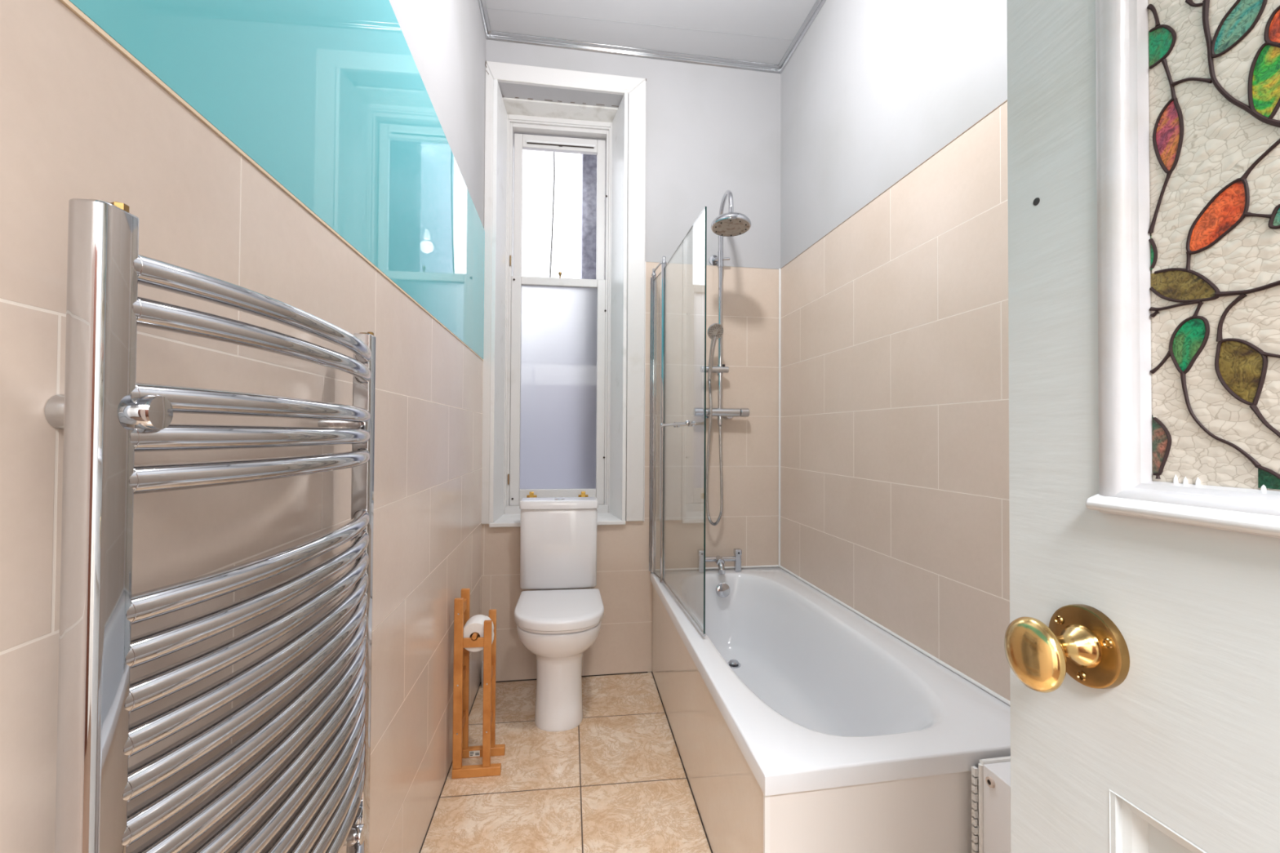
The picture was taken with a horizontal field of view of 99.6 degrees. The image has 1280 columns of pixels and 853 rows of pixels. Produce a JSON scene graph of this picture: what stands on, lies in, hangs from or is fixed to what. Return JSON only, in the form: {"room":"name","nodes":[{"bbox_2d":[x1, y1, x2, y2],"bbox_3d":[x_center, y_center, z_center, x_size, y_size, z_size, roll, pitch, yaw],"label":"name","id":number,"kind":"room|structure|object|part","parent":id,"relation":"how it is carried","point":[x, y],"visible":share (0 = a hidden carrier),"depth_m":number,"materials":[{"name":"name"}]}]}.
{"room":"bathroom","nodes":[
{"label":"bathroom","id":0,"kind":"room"},
{"bbox_2d":[0,0,486,852],"bbox_3d":[-0.676,-0.394,1.279,0.127,3.399,3.500,0,-1,-7],"label":"wall","id":1,"kind":"structure","parent":0,"point":[81,117],"depth_m":0.70,"materials":[{"name":"beige tile"}]},
{"bbox_2d":[44,198,375,852],"bbox_3d":[-0.495,0.555,0.744,0.112,1.488,0.634,0,-1,-7],"label":"towel radiator","id":2,"kind":"object","parent":1,"relation":"attached to","point":[317,801],"visible":1,"depth_m":0.53,"materials":[{"name":"silver metal"}]},
{"bbox_2d":[69,0,484,359],"bbox_3d":[-0.609,-0.705,1.250,0.006,0.672,3.176,0,-1,-7],"label":"mirror","id":3,"kind":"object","parent":1,"relation":"attached to","point":[331,99],"depth_m":1.04,"materials":[{"name":"teal mirror"}]},
{"bbox_2d":[478,0,491,39],"bbox_3d":[-0.589,-2.079,1.265,0.030,0.029,3.200,0,-1,-7],"label":"trim","id":4,"kind":"structure","parent":1,"relation":"attached to","point":[482,6],"depth_m":2.72,"materials":[{"name":"white wood"}]},
{"bbox_2d":[420,671,711,852],"bbox_3d":[0.270,1.337,1.327,2.001,0.050,3.400,0,-1,-7],"label":"floor","id":5,"kind":"structure","parent":0,"point":[615,781],"depth_m":1.98,"materials":[{"name":"beige tile"}]},
{"bbox_2d":[451,588,505,778],"bbox_3d":[-0.623,0.985,2.109,0.178,0.668,0.154,0,-1,-7],"label":"stand","id":6,"kind":"object","parent":5,"relation":"on","point":[460,748],"visible":0.9,"depth_m":2.04,"materials":[{"name":"orange wood"}]},
{"bbox_3d":[-0.685,0.967,2.037,0.033,0.635,0.018,0,-1,-7],"label":"post","id":7,"kind":"part","parent":6,"relation":"part of","materials":[{"name":"orange wood"}]},
{"bbox_3d":[-0.702,0.969,2.164,0.033,0.635,0.018,0,-1,-7],"label":"post","id":8,"kind":"part","parent":6,"relation":"part of","materials":[{"name":"orange wood"}]},
{"bbox_2d":[463,614,493,652],"bbox_3d":[-0.635,0.806,2.109,0.114,0.112,0.096,0,-1,-7],"label":"toilet roll","id":9,"kind":"object","parent":6,"relation":"on","point":[475,624],"visible":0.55,"depth_m":2.06,"materials":[{"name":"white paper"}]},
{"bbox_3d":[-0.580,1.012,2.050,0.028,0.547,0.018,0,-1,-7],"label":"post","id":10,"kind":"part","parent":6,"relation":"part of","materials":[{"name":"orange wood"}]},
{"bbox_3d":[-0.596,1.014,2.177,0.028,0.547,0.018,0,-1,-7],"label":"post","id":11,"kind":"part","parent":6,"relation":"part of","materials":[{"name":"orange wood"}]},
{"bbox_2d":[480,661,483,688],"bbox_3d":[-0.785,1.261,2.766,0.052,0.133,0.052,0,-1,-7],"label":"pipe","id":12,"kind":"object","parent":5,"relation":"on","point":[482,679],"visible":0.25,"depth_m":2.75,"materials":[{"name":"white plastic"}]},
{"bbox_2d":[514,497,604,731],"bbox_3d":[-0.380,0.845,2.543,0.408,0.963,0.611,0,-1,-7],"label":"toilet","id":13,"kind":"object","parent":5,"relation":"on","point":[558,535],"visible":1,"depth_m":2.52,"materials":[{"name":"white ceramic"}]},
{"bbox_3d":[-0.414,0.395,2.775,0.394,0.043,0.155,0,-1,-7],"label":"cistern lid","id":14,"kind":"part","parent":13,"relation":"part of","materials":[{"name":"white ceramic"}]},
{"bbox_3d":[-0.367,0.862,2.473,0.383,0.013,0.446,0,-1,-7],"label":"seat","id":15,"kind":"part","parent":13,"relation":"part of","materials":[{"name":"white plastic"}]},
{"bbox_3d":[-0.366,0.833,2.468,0.401,0.043,0.458,0,-1,-7],"label":"lid","id":16,"kind":"part","parent":13,"relation":"part of","materials":[{"name":"white plastic"}]},
{"bbox_2d":[650,567,1010,852],"bbox_3d":[0.547,1.052,2.117,0.788,0.547,1.790,0,-1,-7],"label":"bathtub","id":17,"kind":"object","parent":5,"relation":"on","point":[797,723],"visible":0.98,"depth_m":1.59,"materials":[{"name":"white ceramic"}]},
{"bbox_2d":[648,206,706,636],"bbox_3d":[0.143,-0.045,2.459,0.066,1.646,0.990,0,-1,-10],"label":"screen","id":18,"kind":"object","parent":17,"relation":"on","point":[654,279],"visible":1,"depth_m":2.73,"materials":[{"name":"clear glass"}]},
{"bbox_3d":[0.185,-0.013,2.072,0.021,0.022,0.021,1,-1,-28],"label":"rail knob","id":19,"kind":"part","parent":18,"relation":"part of","materials":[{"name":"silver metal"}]},
{"bbox_3d":[0.181,1.071,2.069,0.012,0.495,1.750,0,-1,-7],"label":"panel","id":20,"kind":"part","parent":17,"relation":"part of","materials":[{"name":"beige tile"}]},
{"bbox_2d":[697,548,742,574],"bbox_3d":[0.436,0.729,2.906,0.240,0.122,0.102,0,-1,-7],"label":"tap","id":21,"kind":"object","parent":17,"relation":"on","point":[736,558],"visible":0.97,"depth_m":2.92,"materials":[{"name":"silver metal"}]},
{"bbox_3d":[0.332,0.682,2.924,0.037,0.030,0.040,0,-1,-7],"label":"lever handle","id":22,"kind":"part","parent":21,"relation":"part of","materials":[{"name":"silver metal"}]},
{"bbox_3d":[0.432,0.747,2.893,0.032,0.070,0.072,0,-1,-7],"label":"spout","id":23,"kind":"part","parent":21,"relation":"part of","materials":[{"name":"silver metal"}]},
{"bbox_3d":[0.533,0.684,2.950,0.037,0.030,0.040,0,-1,-7],"label":"lever handle","id":24,"kind":"part","parent":21,"relation":"part of","materials":[{"name":"silver metal"}]},
{"bbox_3d":[0.280,1.061,1.196,0.012,0.498,0.010,0,-1,-7],"label":"corner trim","id":25,"kind":"part","parent":17,"relation":"part of","materials":[{"name":"white plastic"}]},
{"bbox_3d":[0.540,1.063,1.246,0.539,0.497,0.012,0,-1,-10],"label":"panel","id":26,"kind":"part","parent":17,"relation":"part of","materials":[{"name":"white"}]},
{"bbox_2d":[977,755,1010,852],"bbox_3d":[0.959,1.041,1.002,0.284,0.540,0.570,0,-1,-7],"label":"radiator","id":27,"kind":"object","parent":5,"relation":"on","point":[993,774],"visible":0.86,"depth_m":1.22,"materials":[{"name":"white metal"}]},
{"bbox_2d":[480,39,781,682],"bbox_3d":[0.023,-0.362,3.134,1.962,3.399,0.372,0,-1,-9],"label":"wall","id":28,"kind":"structure","parent":0,"point":[711,131],"depth_m":3.00,"materials":[{"name":"white paint"}]},
{"bbox_2d":[481,60,646,527],"bbox_3d":[-0.423,-0.690,3.101,0.854,2.437,0.492,0,-1,-7],"label":"window","id":29,"kind":"structure","parent":28,"relation":"in","point":[562,417],"depth_m":3.11,"materials":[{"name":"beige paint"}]},
{"bbox_3d":[-0.448,0.513,2.994,0.711,0.028,0.322,0,-1,-7],"label":"sill","id":30,"kind":"part","parent":29,"relation":"part of","materials":[{"name":"white paint"}]},
{"bbox_3d":[-0.479,-0.206,3.166,0.545,1.327,0.038,0,-1,-7],"label":"sash","id":31,"kind":"part","parent":29,"relation":"part of","materials":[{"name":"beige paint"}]},
{"bbox_3d":[-0.475,-0.228,3.166,0.453,1.200,0.001,0,-1,-7],"label":"frosted pane","id":32,"kind":"part","parent":29,"relation":"part of","materials":[{"name":"white glass"}]},
{"bbox_3d":[-0.479,-1.277,3.228,0.537,0.897,0.038,0,-1,-7],"label":"sash","id":33,"kind":"part","parent":29,"relation":"part of","materials":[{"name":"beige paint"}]},
{"bbox_2d":[525,139,595,146],"bbox_3d":[-0.470,-1.683,3.214,0.408,0.014,0.008,0,-1,-7],"label":"vent","id":34,"kind":"object","parent":29,"relation":"attached to","point":[536,143],"depth_m":3.21,"materials":[{"name":"white paint"}]},
{"bbox_2d":[486,31,780,73],"bbox_3d":[0.002,-2.049,2.963,1.642,0.029,0.030,0,-1,-9],"label":"trim","id":35,"kind":"structure","parent":28,"relation":"attached to","point":[493,35],"depth_m":2.96,"materials":[{"name":"white wood"}]},
{"bbox_2d":[693,190,751,525],"bbox_3d":[0.469,-0.331,2.760,0.313,1.733,0.538,0,-1,-7],"label":"shower","id":36,"kind":"object","parent":28,"relation":"attached to","point":[731,224],"visible":0.98,"depth_m":2.91,"materials":[{"name":"silver metal"}]},
{"bbox_3d":[0.317,-0.079,2.934,0.050,0.049,0.050,0,-1,-7],"label":"valve handle","id":37,"kind":"part","parent":36,"relation":"part of","materials":[{"name":"silver metal"}]},
{"bbox_3d":[0.427,-0.927,2.993,0.024,0.030,0.058,1,-1,-25],"label":"bracket arm","id":38,"kind":"part","parent":36,"relation":"part of","materials":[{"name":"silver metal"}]},
{"bbox_2d":[717,416,722,425],"bbox_3d":[0.437,-0.033,2.953,0.024,0.051,0.026,0,-1,-7],"label":"outlet","id":39,"kind":"object","parent":36,"relation":"attached to","point":[719,418],"depth_m":2.94,"materials":[{"name":"silver metal"}]},
{"bbox_3d":[0.474,-0.922,2.972,0.041,0.019,0.015,0,-1,-7],"label":"clamp knob","id":40,"kind":"part","parent":36,"relation":"part of","materials":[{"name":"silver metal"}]},
{"bbox_3d":[0.436,-0.953,2.591,0.177,0.018,0.176,0,-1,-7],"label":"nozzle plate","id":41,"kind":"part","parent":36,"relation":"part of","materials":[{"name":"silver metal"}]},
{"bbox_3d":[0.573,-0.076,2.971,0.047,0.049,0.049,0,-1,-7],"label":"valve handle","id":42,"kind":"part","parent":36,"relation":"part of","materials":[{"name":"silver metal"}]},
{"bbox_2d":[485,0,816,64],"bbox_3d":[0.283,-2.110,1.429,2.001,0.051,3.500,0,-1,-7],"label":"ceiling","id":43,"kind":"structure","parent":0,"point":[760,31],"depth_m":2.77,"materials":[{"name":"grey paint"}]},
{"bbox_2d":[778,0,1010,852],"bbox_3d":[1.091,-0.380,1.509,0.135,3.399,3.503,0,-1,-9],"label":"wall","id":44,"kind":"structure","parent":0,"point":[894,356],"depth_m":1.99,"materials":[{"name":"beige tile"}]},
{"bbox_2d":[777,0,826,73],"bbox_3d":[1.038,-2.066,1.500,0.030,0.029,3.247,0,-1,-9],"label":"trim","id":45,"kind":"structure","parent":44,"relation":"attached to","point":[818,4],"depth_m":2.81,"materials":[{"name":"white wood"}]},
{"bbox_3d":[0.494,-0.411,-0.293,2.001,3.399,0.120,0,-1,-7],"label":"wall","id":46,"kind":"structure","parent":0,"visible":0},
{"bbox_2d":[1004,0,1279,852],"bbox_3d":[0.409,0.239,0.157,0.108,2.088,0.773,0,-1,-7],"label":"door","id":47,"kind":"structure","parent":46,"relation":"in","point":[1142,637],"depth_m":0.42,"materials":[{"name":"white paint"}]},
{"bbox_3d":[0.330,0.191,0.453,0.025,0.059,0.056,0,-1,-7],"label":"knob","id":48,"kind":"part","parent":47,"relation":"part of","materials":[{"name":"gold metal"}]},
{"bbox_3d":[0.404,-0.137,0.424,0.001,0.036,0.004,0,-1,-7],"label":"glass","id":49,"kind":"part","parent":47,"relation":"part of","materials":[{"name":"green glass"}]},
{"bbox_3d":[0.423,0.694,0.178,0.017,0.803,0.524,0,-1,-7],"label":"panel moulding","id":50,"kind":"part","parent":47,"relation":"part of","materials":[{"name":"white paint"}]},
{"bbox_3d":[0.403,0.014,0.418,0.001,0.046,0.012,0,-1,-7],"label":"glass","id":51,"kind":"part","parent":47,"relation":"part of","materials":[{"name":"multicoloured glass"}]},
{"bbox_3d":[0.405,-0.299,0.420,0.001,0.030,0.018,0,-1,-7],"label":"glass","id":52,"kind":"part","parent":47,"relation":"part of","materials":[{"name":"green glass"}]},
{"bbox_3d":[0.406,-0.222,0.414,0.001,0.055,0.019,0,-1,-7],"label":"glass","id":53,"kind":"part","parent":47,"relation":"part of","materials":[{"name":"pink glass"}]},
{"bbox_3d":[0.438,0.695,0.175,0.010,0.820,0.534,0,-1,-7],"label":"panel","id":54,"kind":"part","parent":47,"relation":"part of","materials":[{"name":"white paint"}]},
{"bbox_3d":[0.406,-0.106,0.404,0.001,0.030,0.044,0,-1,-7],"label":"glass","id":55,"kind":"part","parent":47,"relation":"part of","materials":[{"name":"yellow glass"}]},
{"bbox_3d":[0.406,-0.060,0.399,0.001,0.040,0.024,0,-1,-7],"label":"glass","id":56,"kind":"part","parent":47,"relation":"part of","materials":[{"name":"green glass"}]},
{"bbox_3d":[0.437,-0.314,0.192,0.004,0.729,0.498,0,-1,-7],"label":"glass pane","id":57,"kind":"part","parent":47,"relation":"part of","materials":[{"name":"multicoloured glass"}]},
{"bbox_3d":[0.409,-0.148,0.383,0.001,0.041,0.036,0,-1,-7],"label":"glass","id":58,"kind":"part","parent":47,"relation":"part of","materials":[{"name":"orange glass"}]},
{"bbox_3d":[0.412,-0.279,0.371,0.001,0.033,0.030,0,-1,-7],"label":"glass","id":59,"kind":"part","parent":47,"relation":"part of","materials":[{"name":"teal glass"}]},
{"bbox_3d":[0.410,-0.037,0.368,0.001,0.046,0.027,0,-1,-7],"label":"glass","id":60,"kind":"part","parent":47,"relation":"part of","materials":[{"name":"yellow glass"}]},
{"bbox_3d":[0.413,-0.227,0.354,0.001,0.051,0.020,0,-1,-7],"label":"glass","id":61,"kind":"part","parent":47,"relation":"part of","materials":[{"name":"green glass"}]},
{"bbox_3d":[0.412,0.034,0.350,0.001,0.014,0.017,0,-1,-7],"label":"glass","id":62,"kind":"part","parent":47,"relation":"part of","materials":[{"name":"green glass"}]},
{"bbox_3d":[0.414,-0.259,0.348,0.001,0.026,0.016,0,-1,-7],"label":"glass","id":63,"kind":"part","parent":47,"relation":"part of","materials":[{"name":"orange glass"}]},
{"bbox_3d":[0.413,-0.136,0.348,0.001,0.014,0.010,0,-1,-7],"label":"glass","id":64,"kind":"part","parent":47,"relation":"part of","materials":[{"name":"teal glass"}]},
{"label":"outside","id":65,"kind":"structure","parent":0,"visible":0},
{"bbox_2d":[579,153,596,279],"bbox_3d":[0.103,-0.396,4.164,1.125,4.500,0.980,0,-1,-7],"label":"stone wall","id":66,"kind":"structure","parent":65,"point":[588,228],"depth_m":3.63,"materials":[{"name":"grey stone"}]},
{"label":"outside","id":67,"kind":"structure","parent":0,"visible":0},
{"bbox_3d":[-0.307,-0.358,3.536,2.100,4.400,0.160,0,-1,-7],"label":"lintel","id":68,"kind":"object","parent":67,"visible":0},
{"bbox_2d":[549,151,555,277],"bbox_3d":[-0.592,-1.259,3.594,0.045,2.000,0.010,0,-1,-7],"label":"cable","id":69,"kind":"object","parent":68,"relation":"hanging from","point":[553,152],"visible":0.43,"depth_m":3.59,"materials":[{"name":"grey rubber"}]}
]}

